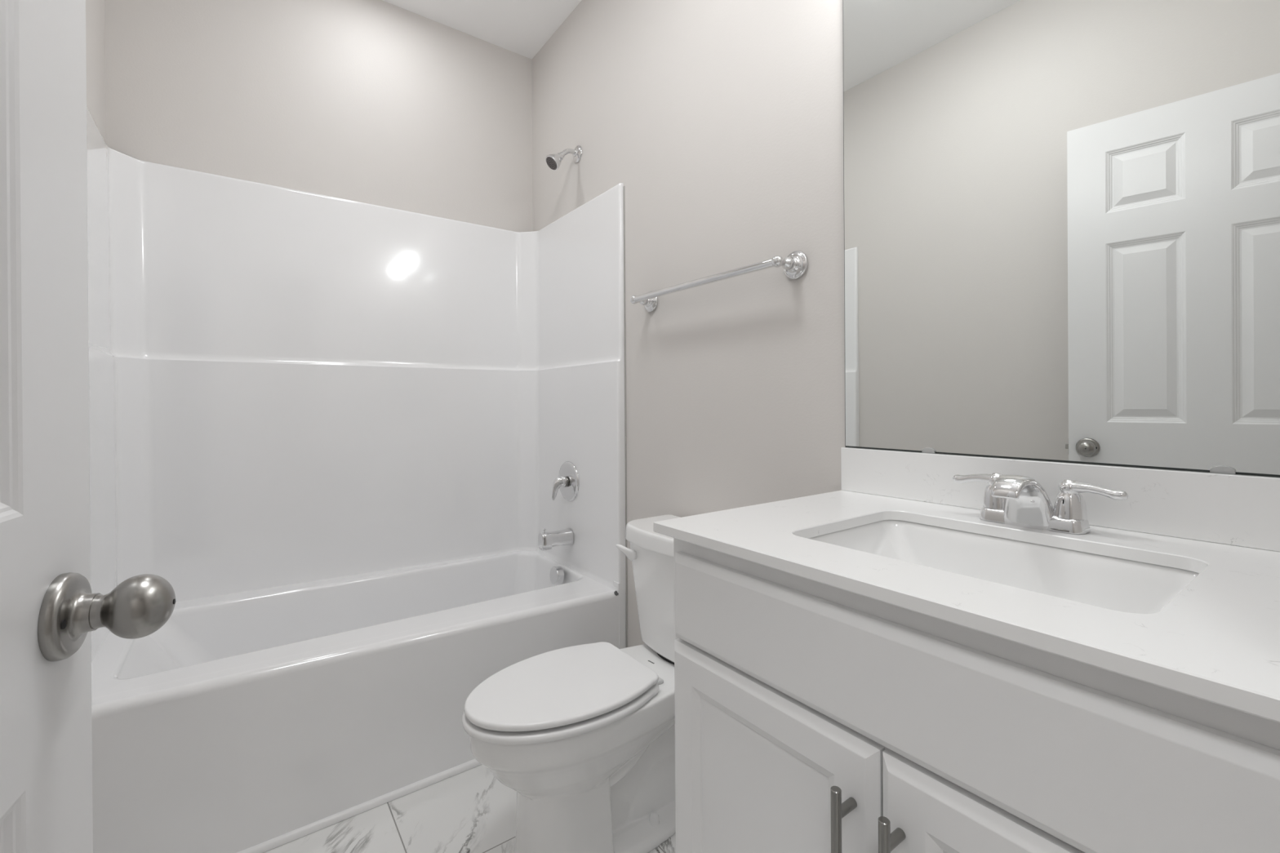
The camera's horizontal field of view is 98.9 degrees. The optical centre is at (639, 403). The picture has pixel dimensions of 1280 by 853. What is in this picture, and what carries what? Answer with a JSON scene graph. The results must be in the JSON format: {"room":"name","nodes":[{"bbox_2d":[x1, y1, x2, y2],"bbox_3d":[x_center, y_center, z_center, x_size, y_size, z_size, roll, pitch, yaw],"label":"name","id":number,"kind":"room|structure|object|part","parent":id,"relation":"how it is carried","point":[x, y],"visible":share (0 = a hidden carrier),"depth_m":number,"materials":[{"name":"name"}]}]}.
{"room":"bathroom","nodes":[
{"label":"bathroom","id":0,"kind":"room"},
{"bbox_2d":[85,0,106,142],"bbox_3d":[-0.984,-0.264,0.672,0.115,2.743,2.572,0,0,-36],"label":"wall","id":1,"kind":"structure","parent":0,"point":[95,9],"depth_m":1.63,"materials":[{"name":"grey paint"}]},
{"bbox_2d":[104,0,533,231],"bbox_3d":[-1.136,-0.267,2.225,1.704,2.743,0.115,0,0,-36],"label":"wall","id":2,"kind":"structure","parent":0,"point":[381,103],"depth_m":2.11,"materials":[{"name":"grey paint"}]},
{"bbox_2d":[263,764,675,852],"bbox_3d":[-0.158,1.152,0.543,3.230,0.100,3.980,0,0,-36],"label":"floor","id":3,"kind":"structure","parent":0,"point":[470,811],"depth_m":1.43,"materials":[{"name":"stone"}]},
{"bbox_2d":[86,106,627,852],"bbox_3d":[-0.867,0.153,1.862,1.473,1.902,0.779,0,0,-36],"label":"bathtub","id":4,"kind":"object","parent":3,"relation":"on","point":[340,433],"visible":0.8,"depth_m":1.93,"materials":[{"name":"white plastic"}]},
{"bbox_2d":[91,551,609,699],"bbox_3d":[-0.882,0.842,1.890,1.468,0.383,0.698,0,0,-36],"label":"basin","id":5,"kind":"object","parent":4,"relation":"in","point":[206,633],"depth_m":1.92,"materials":[{"name":"white plastic"}]},
{"bbox_2d":[237,759,481,852],"bbox_3d":[-0.641,1.093,1.564,1.473,0.018,0.012,0,0,-36],"label":"trim","id":6,"kind":"structure","parent":4,"relation":"attached to","point":[277,842],"depth_m":1.47,"materials":[{"name":"white paint"}]},
{"bbox_2d":[537,528,573,551],"bbox_3d":[-0.344,0.544,2.229,0.136,0.086,0.062,0,0,-36],"label":"tub spout","id":7,"kind":"object","parent":4,"relation":"attached to","point":[546,540],"visible":1,"depth_m":2.20,"materials":[{"name":"silver metal"}]},
{"bbox_2d":[551,461,578,501],"bbox_3d":[-0.327,0.323,2.254,0.079,0.166,0.166,0,0,-36],"label":"shower valve","id":8,"kind":"object","parent":4,"relation":"attached to","point":[567,481],"visible":1,"depth_m":2.24,"materials":[{"name":"silver metal"}]},
{"bbox_3d":[-0.333,0.346,2.250,0.064,0.098,0.042,0,0,-36],"label":"lever","id":9,"kind":"part","parent":8,"relation":"part of","materials":[{"name":"silver metal"}]},
{"bbox_3d":[-0.309,0.322,2.268,0.018,0.047,0.047,0,0,-36],"label":"stem","id":10,"kind":"part","parent":8,"relation":"part of","materials":[{"name":"silver metal"}]},
{"bbox_2d":[462,515,679,852],"bbox_3d":[-0.088,0.728,1.409,0.730,0.744,0.369,0,0,-36],"label":"toilet","id":11,"kind":"object","parent":3,"relation":"on","point":[584,735],"visible":0.89,"depth_m":1.29,"materials":[{"name":"white ceramic"}]},
{"bbox_3d":[-0.202,0.706,1.326,0.448,0.018,0.340,0,0,-36],"label":"seat","id":12,"kind":"part","parent":11,"relation":"part of","materials":[{"name":"white plastic"}]},
{"bbox_3d":[-0.199,0.681,1.328,0.445,0.018,0.329,0,0,-36],"label":"lid","id":13,"kind":"part","parent":11,"relation":"part of","materials":[{"name":"white plastic"}]},
{"bbox_3d":[-0.108,0.908,1.394,0.646,0.385,0.320,0,0,-36],"label":"bowl","id":14,"kind":"part","parent":11,"relation":"part of","materials":[{"name":"white ceramic"}]},
{"bbox_3d":[-0.041,0.436,1.599,0.068,0.045,0.020,0,0,20],"label":"handle","id":15,"kind":"part","parent":11,"relation":"part of","materials":[{"name":"white plastic"}]},
{"bbox_3d":[0.119,0.552,1.561,0.193,0.303,0.347,0,0,-36],"label":"tank","id":16,"kind":"part","parent":11,"relation":"part of","materials":[{"name":"white ceramic"}]},
{"bbox_3d":[0.117,0.379,1.560,0.218,0.048,0.369,0,0,-36],"label":"tank lid","id":17,"kind":"part","parent":11,"relation":"part of","materials":[{"name":"white ceramic"}]},
{"bbox_2d":[673,537,1279,852],"bbox_3d":[0.478,0.658,0.777,0.586,0.880,0.774,0,0,-36],"label":"vanity cabinet","id":18,"kind":"object","parent":3,"relation":"on","point":[811,716],"visible":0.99,"depth_m":0.59,"materials":[{"name":"white paint"}]},
{"bbox_3d":[0.171,0.698,0.785,0.020,0.592,0.371,0,0,-36],"label":"door","id":19,"kind":"part","parent":18,"relation":"part of","materials":[{"name":"white paint"}]},
{"bbox_3d":[0.227,0.523,0.632,0.012,0.157,0.012,0,0,-36],"label":"handle","id":20,"kind":"part","parent":18,"relation":"part of","materials":[{"name":"silver metal"}]},
{"bbox_3d":[0.240,0.475,0.642,0.034,0.011,0.011,0,0,-36],"label":"handle post","id":21,"kind":"part","parent":18,"relation":"part of","materials":[{"name":"silver metal"}]},
{"bbox_3d":[0.261,0.523,0.585,0.012,0.157,0.012,0,0,-36],"label":"handle","id":22,"kind":"part","parent":18,"relation":"part of","materials":[{"name":"silver metal"}]},
{"bbox_3d":[0.275,0.475,0.595,0.034,0.011,0.011,0,0,-36],"label":"handle post","id":23,"kind":"part","parent":18,"relation":"part of","materials":[{"name":"silver metal"}]},
{"bbox_2d":[653,490,1279,723],"bbox_3d":[0.484,0.208,0.785,0.564,0.017,0.791,0,0,-36],"label":"countertop","id":24,"kind":"structure","parent":18,"relation":"on","point":[1217,641],"depth_m":0.59,"materials":[{"name":"white stone"}]},
{"bbox_2d":[808,520,1199,613],"bbox_3d":[0.475,0.281,0.773,0.351,0.125,0.468,0,0,-36],"label":"sink","id":25,"kind":"object","parent":24,"relation":"in","point":[1115,584],"visible":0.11,"depth_m":0.85,"materials":[{"name":"white porcelain"}]},
{"bbox_2d":[952,472,1128,534],"bbox_3d":[0.608,0.155,0.872,0.138,0.088,0.242,0,0,-36],"label":"faucet","id":26,"kind":"object","parent":24,"relation":"on","point":[1017,500],"visible":1,"depth_m":0.85,"materials":[{"name":"silver metal"}]},
{"bbox_3d":[0.589,0.132,0.966,0.022,0.022,0.068,0,0,-36],"label":"lever","id":27,"kind":"part","parent":26,"relation":"part of","materials":[{"name":"silver metal"}]},
{"bbox_3d":[0.612,0.156,0.938,0.043,0.041,0.043,0,0,-36],"label":"handle","id":28,"kind":"part","parent":26,"relation":"part of","materials":[{"name":"silver metal"}]},
{"bbox_3d":[0.600,0.155,0.867,0.120,0.088,0.075,0,0,-36],"label":"spout","id":29,"kind":"part","parent":26,"relation":"part of","materials":[{"name":"silver metal"}]},
{"bbox_3d":[0.672,0.156,0.856,0.043,0.041,0.043,0,0,-36],"label":"handle","id":30,"kind":"part","parent":26,"relation":"part of","materials":[{"name":"silver metal"}]},
{"bbox_3d":[0.691,0.132,0.826,0.022,0.022,0.068,0,0,-36],"label":"lever","id":31,"kind":"part","parent":26,"relation":"part of","materials":[{"name":"silver metal"}]},
{"bbox_3d":[0.391,0.698,0.484,0.020,0.592,0.369,0,0,-36],"label":"door","id":32,"kind":"part","parent":18,"relation":"part of","materials":[{"name":"white paint"}]},
{"bbox_2d":[382,0,581,59],"bbox_3d":[-0.177,-1.691,0.536,3.230,0.100,3.980,0,0,-36],"label":"ceiling","id":33,"kind":"structure","parent":0,"point":[521,27],"depth_m":2.32,"materials":[{"name":"white paint"}]},
{"bbox_2d":[531,0,844,647],"bbox_3d":[0.298,-0.275,1.609,0.115,2.743,2.572,0,0,-36],"label":"wall","id":34,"kind":"structure","parent":0,"point":[720,122],"depth_m":1.62,"materials":[{"name":"grey paint"}]},
{"bbox_2d":[545,145,582,170],"bbox_3d":[-0.314,-1.003,2.221,0.142,0.124,0.068,0,0,-36],"label":"shower","id":35,"kind":"object","parent":34,"relation":"attached to","point":[553,161],"visible":1,"depth_m":2.21,"materials":[{"name":"silver metal"}]},
{"bbox_3d":[-0.290,-1.023,2.238,0.084,0.045,0.020,0,0,-36],"label":"arm","id":36,"kind":"part","parent":35,"relation":"part of","materials":[{"name":"silver metal"}]},
{"bbox_2d":[630,250,808,311],"bbox_3d":[0.183,-0.348,1.597,0.086,0.071,0.672,0,0,-36],"label":"towel bar","id":37,"kind":"object","parent":34,"relation":"attached to","point":[795,265],"visible":1,"depth_m":1.44,"materials":[{"name":"silver metal"}]},
{"bbox_3d":[0.015,-0.347,1.847,0.062,0.071,0.071,0,0,-36],"label":"post","id":38,"kind":"part","parent":37,"relation":"part of","materials":[{"name":"silver metal"}]},
{"bbox_3d":[0.369,-0.349,1.361,0.062,0.071,0.071,0,0,-36],"label":"post","id":39,"kind":"part","parent":37,"relation":"part of","materials":[{"name":"silver metal"}]},
{"bbox_2d":[840,447,1279,551],"bbox_3d":[0.703,0.149,0.946,0.019,0.098,0.791,0,0,-36],"label":"backsplash","id":40,"kind":"structure","parent":34,"relation":"attached to","point":[1231,509],"depth_m":0.86,"materials":[{"name":"white stone"}]},
{"bbox_2d":[842,0,1279,477],"bbox_3d":[0.703,-0.433,0.951,0.005,1.066,0.780,0,0,-36],"label":"wall mirror","id":41,"kind":"object","parent":34,"relation":"attached to","point":[1062,217],"visible":1,"depth_m":0.93,"materials":[{"name":"grey mirror"}]},
{"bbox_2d":[921,447,935,453],"bbox_3d":[0.585,0.094,1.110,0.004,0.011,0.025,0,0,-36],"label":"mirror clip","id":42,"kind":"object","parent":41,"relation":"attached to","point":[928,450],"visible":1,"depth_m":1.11,"materials":[{"name":"white plastic"}]},
{"bbox_2d":[1209,466,1235,474],"bbox_3d":[0.828,0.093,0.778,0.004,0.011,0.025,0,0,-36],"label":"mirror clip","id":43,"kind":"object","parent":41,"relation":"attached to","point":[1217,469],"visible":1,"depth_m":0.78,"materials":[{"name":"white plastic"}]},
{"bbox_3d":[0.382,-0.272,0.149,1.474,2.743,0.115,0,0,-36],"label":"wall","id":44,"kind":"structure","parent":0,"visible":0},
{"bbox_2d":[0,0,175,852],"bbox_3d":[-0.368,0.074,0.148,0.178,2.038,0.714,0,0,-21],"label":"door","id":45,"kind":"structure","parent":44,"relation":"in","point":[50,611],"depth_m":0.41,"materials":[{"name":"white paint"}]},
{"bbox_3d":[-0.446,0.167,0.435,0.022,0.066,0.066,0,0,-26],"label":"knob","id":46,"kind":"part","parent":45,"relation":"part of","materials":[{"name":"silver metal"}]}
]}

